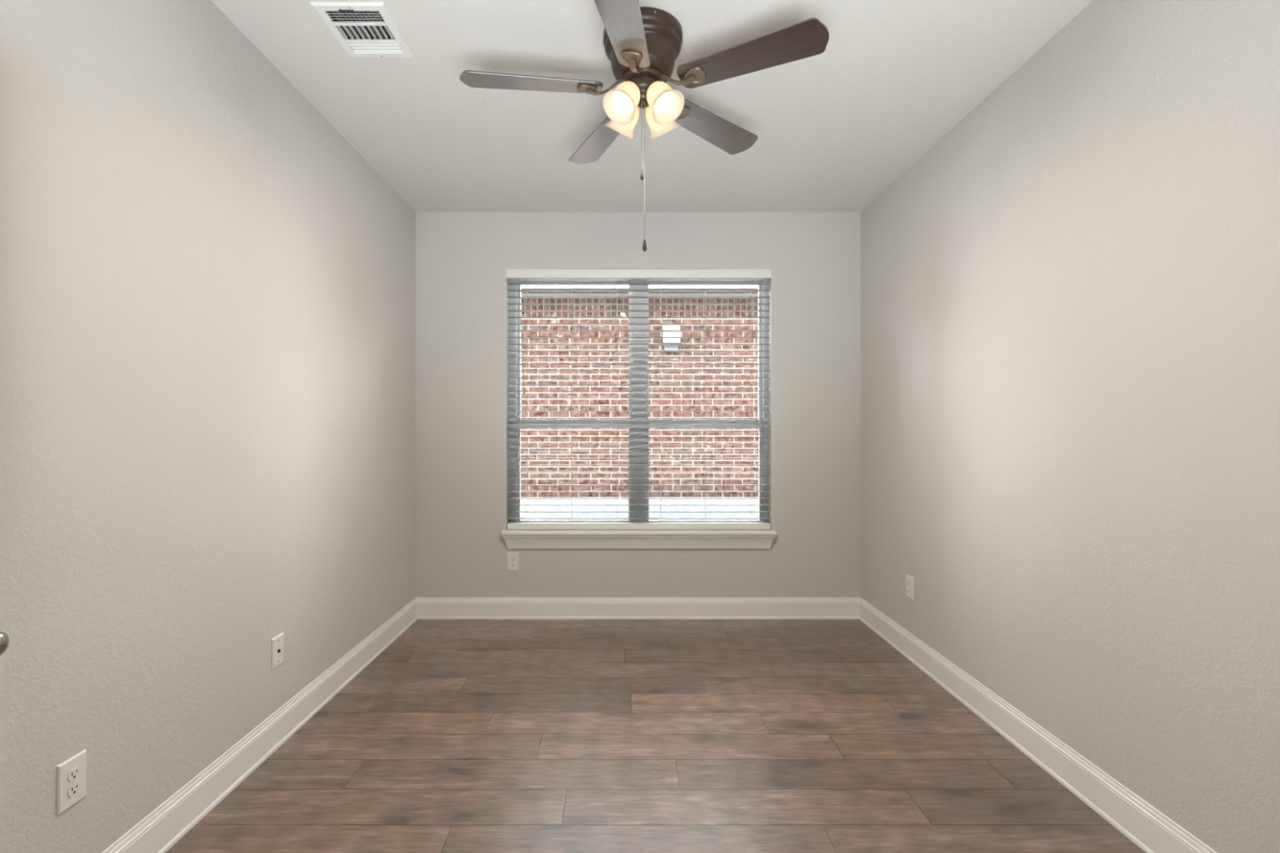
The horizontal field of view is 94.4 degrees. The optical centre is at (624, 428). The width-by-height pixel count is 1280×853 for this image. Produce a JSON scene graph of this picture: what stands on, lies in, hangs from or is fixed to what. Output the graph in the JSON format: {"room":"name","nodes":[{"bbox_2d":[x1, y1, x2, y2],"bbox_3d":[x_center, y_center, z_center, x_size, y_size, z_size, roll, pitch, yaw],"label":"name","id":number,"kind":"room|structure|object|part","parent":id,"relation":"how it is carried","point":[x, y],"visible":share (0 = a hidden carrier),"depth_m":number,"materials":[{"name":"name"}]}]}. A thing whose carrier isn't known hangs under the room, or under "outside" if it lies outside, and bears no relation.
{"room":"empty bedroom","nodes":[
{"label":"empty bedroom","id":0,"kind":"room"},
{"bbox_2d":[0,631,8,655],"bbox_3d":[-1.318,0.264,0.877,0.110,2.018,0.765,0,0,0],"label":"door knob","id":1,"kind":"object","parent":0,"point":[4,638],"depth_m":1.21,"materials":[{"name":"silver metal"}]},
{"bbox_2d":[0,0,415,852],"bbox_3d":[-1.465,-0.086,1.223,0.120,2.781,5.886,0,0,0],"label":"wall","id":2,"kind":"structure","parent":0,"point":[207,291],"depth_m":1.84,"materials":[{"name":"white paint"}]},
{"bbox_2d":[56,749,86,815],"bbox_3d":[-1.400,0.898,1.505,0.009,0.122,0.079,0,0,0],"label":"wall outlet","id":3,"kind":"object","parent":2,"relation":"attached to","point":[71,774],"visible":1,"depth_m":1.50,"materials":[{"name":"white plastic"}]},
{"bbox_2d":[66,766,79,782],"bbox_3d":[-1.397,0.878,1.505,0.003,0.028,0.034,0,0,0],"label":"receptacle","id":4,"kind":"object","parent":3,"relation":"attached to","point":[73,772],"depth_m":1.50,"materials":[{"name":"white plastic"}]},
{"bbox_2d":[66,781,79,797],"bbox_3d":[-1.397,0.917,1.505,0.003,0.028,0.034,0,0,0],"label":"receptacle","id":5,"kind":"object","parent":3,"relation":"attached to","point":[73,787],"depth_m":1.50,"materials":[{"name":"white plastic"}]},
{"bbox_2d":[102,597,417,852],"bbox_3d":[-1.397,1.214,1.198,0.017,0.143,5.596,0,0,0],"label":"baseboard","id":6,"kind":"structure","parent":2,"relation":"attached to","point":[161,829],"depth_m":2.19,"materials":[{"name":"white paint"}]},
{"bbox_2d":[271,632,284,670],"bbox_3d":[-1.399,0.902,2.398,0.012,0.122,0.079,0,0,0],"label":"wall jack plate","id":7,"kind":"object","parent":2,"relation":"attached to","point":[277,642],"visible":1,"depth_m":2.39,"materials":[{"name":"white plastic"}]},
{"bbox_2d":[415,212,860,597],"bbox_3d":[0.095,-0.086,4.081,3.000,2.741,0.170,0,0,0],"label":"wall","id":8,"kind":"structure","parent":0,"point":[463,260],"depth_m":4.00,"materials":[{"name":"white paint"}]},
{"bbox_2d":[506,552,519,570],"bbox_3d":[-0.750,0.900,3.991,0.079,0.122,0.009,0,0,0],"label":"wall outlet","id":9,"kind":"object","parent":8,"relation":"attached to","point":[513,558],"visible":1,"depth_m":3.99,"materials":[{"name":"white plastic"}]},
{"bbox_2d":[416,597,860,619],"bbox_3d":[0.095,1.214,3.987,3.000,0.143,0.017,0,0,0],"label":"baseboard","id":10,"kind":"structure","parent":8,"relation":"attached to","point":[428,608],"depth_m":3.98,"materials":[{"name":"white paint"}]},
{"bbox_2d":[501,279,776,548],"bbox_3d":[0.098,-0.130,4.053,1.835,1.883,0.223,0,0,0],"label":"window","id":11,"kind":"structure","parent":8,"relation":"in","point":[513,539],"depth_m":4.08,"materials":[{"name":"grey plastic"}]},
{"bbox_3d":[-0.344,0.320,4.104,0.751,0.639,0.003,0,0,0],"label":"pane","id":12,"kind":"part","parent":11,"relation":"part of","materials":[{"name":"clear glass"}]},
{"bbox_3d":[-0.344,0.305,4.101,0.799,0.716,0.032,0,0,0],"label":"sash","id":13,"kind":"part","parent":11,"relation":"part of","materials":[{"name":"clear glass"}]},
{"bbox_3d":[-0.344,-0.509,4.135,0.799,1.019,0.030,0,0,0],"label":"sash","id":14,"kind":"part","parent":11,"relation":"part of","materials":[{"name":"grey plastic"}]},
{"bbox_2d":[506,269,771,529],"bbox_3d":[0.099,-0.192,4.009,1.783,1.754,0.078,0,0,0],"label":"window blind","id":15,"kind":"object","parent":11,"relation":"attached to","point":[518,274],"visible":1,"depth_m":4.00,"materials":[{"name":"white plastic"}]},
{"bbox_3d":[-0.688,-0.618,3.975,0.043,0.787,0.010,0,0,0],"label":"tilt cord","id":16,"kind":"part","parent":15,"relation":"part of","materials":[{"name":"white fabric"}]},
{"bbox_3d":[-0.658,-0.179,4.021,0.002,1.692,0.053,0,0,0],"label":"ladder cord","id":17,"kind":"part","parent":15,"relation":"part of","materials":[{"name":"white fabric"}]},
{"bbox_3d":[0.099,-1.041,4.022,1.773,0.048,0.048,0,0,0],"label":"head rail","id":18,"kind":"part","parent":15,"relation":"part of","materials":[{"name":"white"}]},
{"bbox_3d":[0.099,0.665,4.021,1.773,0.040,0.051,0,0,0],"label":"rail","id":19,"kind":"part","parent":15,"relation":"part of","materials":[{"name":"white plastic"}]},
{"bbox_3d":[0.551,-0.179,4.021,0.002,1.692,0.053,0,0,0],"label":"ladder cord","id":20,"kind":"part","parent":15,"relation":"part of","materials":[{"name":"white fabric"}]},
{"bbox_3d":[0.863,-0.179,4.021,0.002,1.692,0.053,0,0,0],"label":"ladder cord","id":21,"kind":"part","parent":15,"relation":"part of","materials":[{"name":"white fabric"}]},
{"bbox_3d":[0.946,-0.833,3.979,0.015,0.356,0.014,0,0,0],"label":"lift cord","id":22,"kind":"part","parent":15,"relation":"part of","materials":[{"name":"white fabric"}]},
{"bbox_3d":[0.098,0.701,4.008,1.835,0.026,0.133,0,0,0],"label":"sill","id":23,"kind":"part","parent":11,"relation":"part of","materials":[{"name":"white paint"}]},
{"bbox_3d":[0.552,-0.509,4.135,0.813,1.019,0.030,0,0,0],"label":"sash","id":24,"kind":"part","parent":11,"relation":"part of","materials":[{"name":"grey plastic"}]},
{"bbox_3d":[0.552,0.305,4.101,0.813,0.716,0.032,0,0,0],"label":"sash","id":25,"kind":"part","parent":11,"relation":"part of","materials":[{"name":"clear glass"}]},
{"bbox_2d":[211,0,1093,212],"bbox_3d":[0.095,-1.531,1.223,3.240,0.150,5.886,0,0,0],"label":"ceiling","id":26,"kind":"structure","parent":0,"point":[834,128],"depth_m":2.61,"materials":[{"name":"white paint"}]},
{"bbox_2d":[310,1,413,57],"bbox_3d":[-0.948,-1.514,2.171,0.251,0.148,0.294,0,0,0],"label":"ceiling vent","id":27,"kind":"object","parent":26,"relation":"in","point":[363,28],"visible":0.95,"depth_m":2.17,"materials":[{"name":"white metal"}]},
{"bbox_3d":[-0.961,-1.444,2.050,0.050,0.007,0.009,0,0,0],"label":"damper lever","id":28,"kind":"part","parent":27,"relation":"part of","materials":[{"name":"grey metal"}]},
{"bbox_2d":[459,0,829,252],"bbox_3d":[0.034,-1.050,2.169,1.242,0.812,1.255,0,0,0],"label":"ceiling fan","id":29,"kind":"object","parent":26,"relation":"hanging from","point":[642,45],"visible":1,"depth_m":2.10,"materials":[{"name":"brown wood"}]},
{"bbox_3d":[-0.333,-1.247,2.143,0.510,0.006,0.147,0,11,-7],"label":"blade","id":30,"kind":"part","parent":29,"relation":"part of","materials":[{"name":"brown wood"}]},
{"bbox_3d":[-0.100,-1.247,2.558,0.147,0.006,0.510,-12,5,-24],"label":"blade","id":31,"kind":"part","parent":29,"relation":"part of","materials":[{"name":"brown wood"}]},
{"bbox_3d":[0.005,-1.183,2.126,0.128,0.116,0.128,0,-36,45],"label":"lamp shade","id":32,"kind":"part","parent":29,"relation":"part of","materials":[{"name":"white glass"}]},
{"bbox_3d":[0.005,-1.183,2.254,0.128,0.116,0.128,0,36,-45],"label":"lamp shade","id":33,"kind":"part","parent":29,"relation":"part of","materials":[{"name":"white glass"}]},
{"bbox_3d":[-0.010,-1.247,1.793,0.147,0.006,0.510,11,2,11],"label":"blade","id":34,"kind":"part","parent":29,"relation":"part of","materials":[{"name":"brown wood"}]},
{"bbox_3d":[0.010,-1.192,2.131,0.057,0.084,0.057,0,-36,45],"label":"bulb","id":35,"kind":"part","parent":29,"relation":"part of","materials":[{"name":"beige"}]},
{"bbox_3d":[0.066,-1.081,2.166,0.003,0.281,0.015,0,0,10],"label":"pull chain","id":36,"kind":"part","parent":29,"relation":"part of","materials":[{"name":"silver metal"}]},
{"bbox_3d":[0.073,-0.956,2.172,0.003,0.531,0.012,0,0,-17],"label":"pull chain","id":37,"kind":"part","parent":29,"relation":"part of","materials":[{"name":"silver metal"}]},
{"bbox_3d":[0.128,-1.192,2.131,0.057,0.084,0.057,0,-36,-45],"label":"bulb","id":38,"kind":"part","parent":29,"relation":"part of","materials":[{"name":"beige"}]},
{"bbox_3d":[0.133,-1.183,2.254,0.128,0.116,0.128,0,36,45],"label":"lamp shade","id":39,"kind":"part","parent":29,"relation":"part of","materials":[{"name":"white glass"}]},
{"bbox_3d":[0.133,-1.183,2.126,0.128,0.116,0.128,0,-36,-45],"label":"lamp shade","id":40,"kind":"part","parent":29,"relation":"part of","materials":[{"name":"white glass"}]},
{"bbox_3d":[0.367,-1.247,2.465,0.510,0.006,0.147,0,-11,-43],"label":"blade","id":41,"kind":"part","parent":29,"relation":"part of","materials":[{"name":"brown wood"}]},
{"bbox_3d":[0.422,-1.247,1.992,0.510,0.006,0.147,0,-11,29],"label":"blade","id":42,"kind":"part","parent":29,"relation":"part of","materials":[{"name":"brown wood"}]},
{"bbox_2d":[165,619,1145,852],"bbox_3d":[0.095,1.300,1.198,3.000,0.030,5.596,0,0,0],"label":"floor","id":43,"kind":"structure","parent":0,"point":[460,735],"depth_m":2.31,"materials":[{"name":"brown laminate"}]},
{"bbox_2d":[860,0,1279,852],"bbox_3d":[1.655,-0.086,1.223,0.120,2.781,5.886,0,0,0],"label":"wall","id":44,"kind":"structure","parent":0,"point":[1070,300],"depth_m":1.97,"materials":[{"name":"white paint"}]},
{"bbox_2d":[906,574,913,599],"bbox_3d":[1.590,0.887,3.306,0.009,0.122,0.079,0,0,0],"label":"wall outlet","id":45,"kind":"object","parent":44,"relation":"attached to","point":[909,580],"visible":1,"depth_m":3.30,"materials":[{"name":"white plastic"}]},
{"bbox_2d":[859,597,1217,852],"bbox_3d":[1.587,1.214,1.198,0.017,0.143,5.596,0,0,0],"label":"baseboard","id":46,"kind":"structure","parent":44,"relation":"attached to","point":[1145,826],"depth_m":2.19,"materials":[{"name":"white paint"}]},
{"label":"outside","id":47,"kind":"structure","parent":0,"visible":0},
{"bbox_3d":[0.000,1.560,7.248,16.000,0.050,6.164,0,0,0],"label":"ground","id":48,"kind":"structure","parent":47,"visible":0},
{"bbox_2d":[520,284,759,519],"bbox_3d":[0.200,-0.438,7.580,9.400,3.945,1.300,0,0,0],"label":"brick wall","id":49,"kind":"structure","parent":48,"relation":"on","point":[531,415],"depth_m":7.33,"materials":[{"name":"red brick"}]},
{"bbox_2d":[662,324,680,350],"bbox_3d":[0.578,-1.109,7.261,0.216,0.314,0.130,0,0,0],"label":"vent hood","id":50,"kind":"object","parent":49,"relation":"attached to","point":[664,327],"visible":0.9,"depth_m":7.25,"materials":[{"name":"white metal"}]}
]}

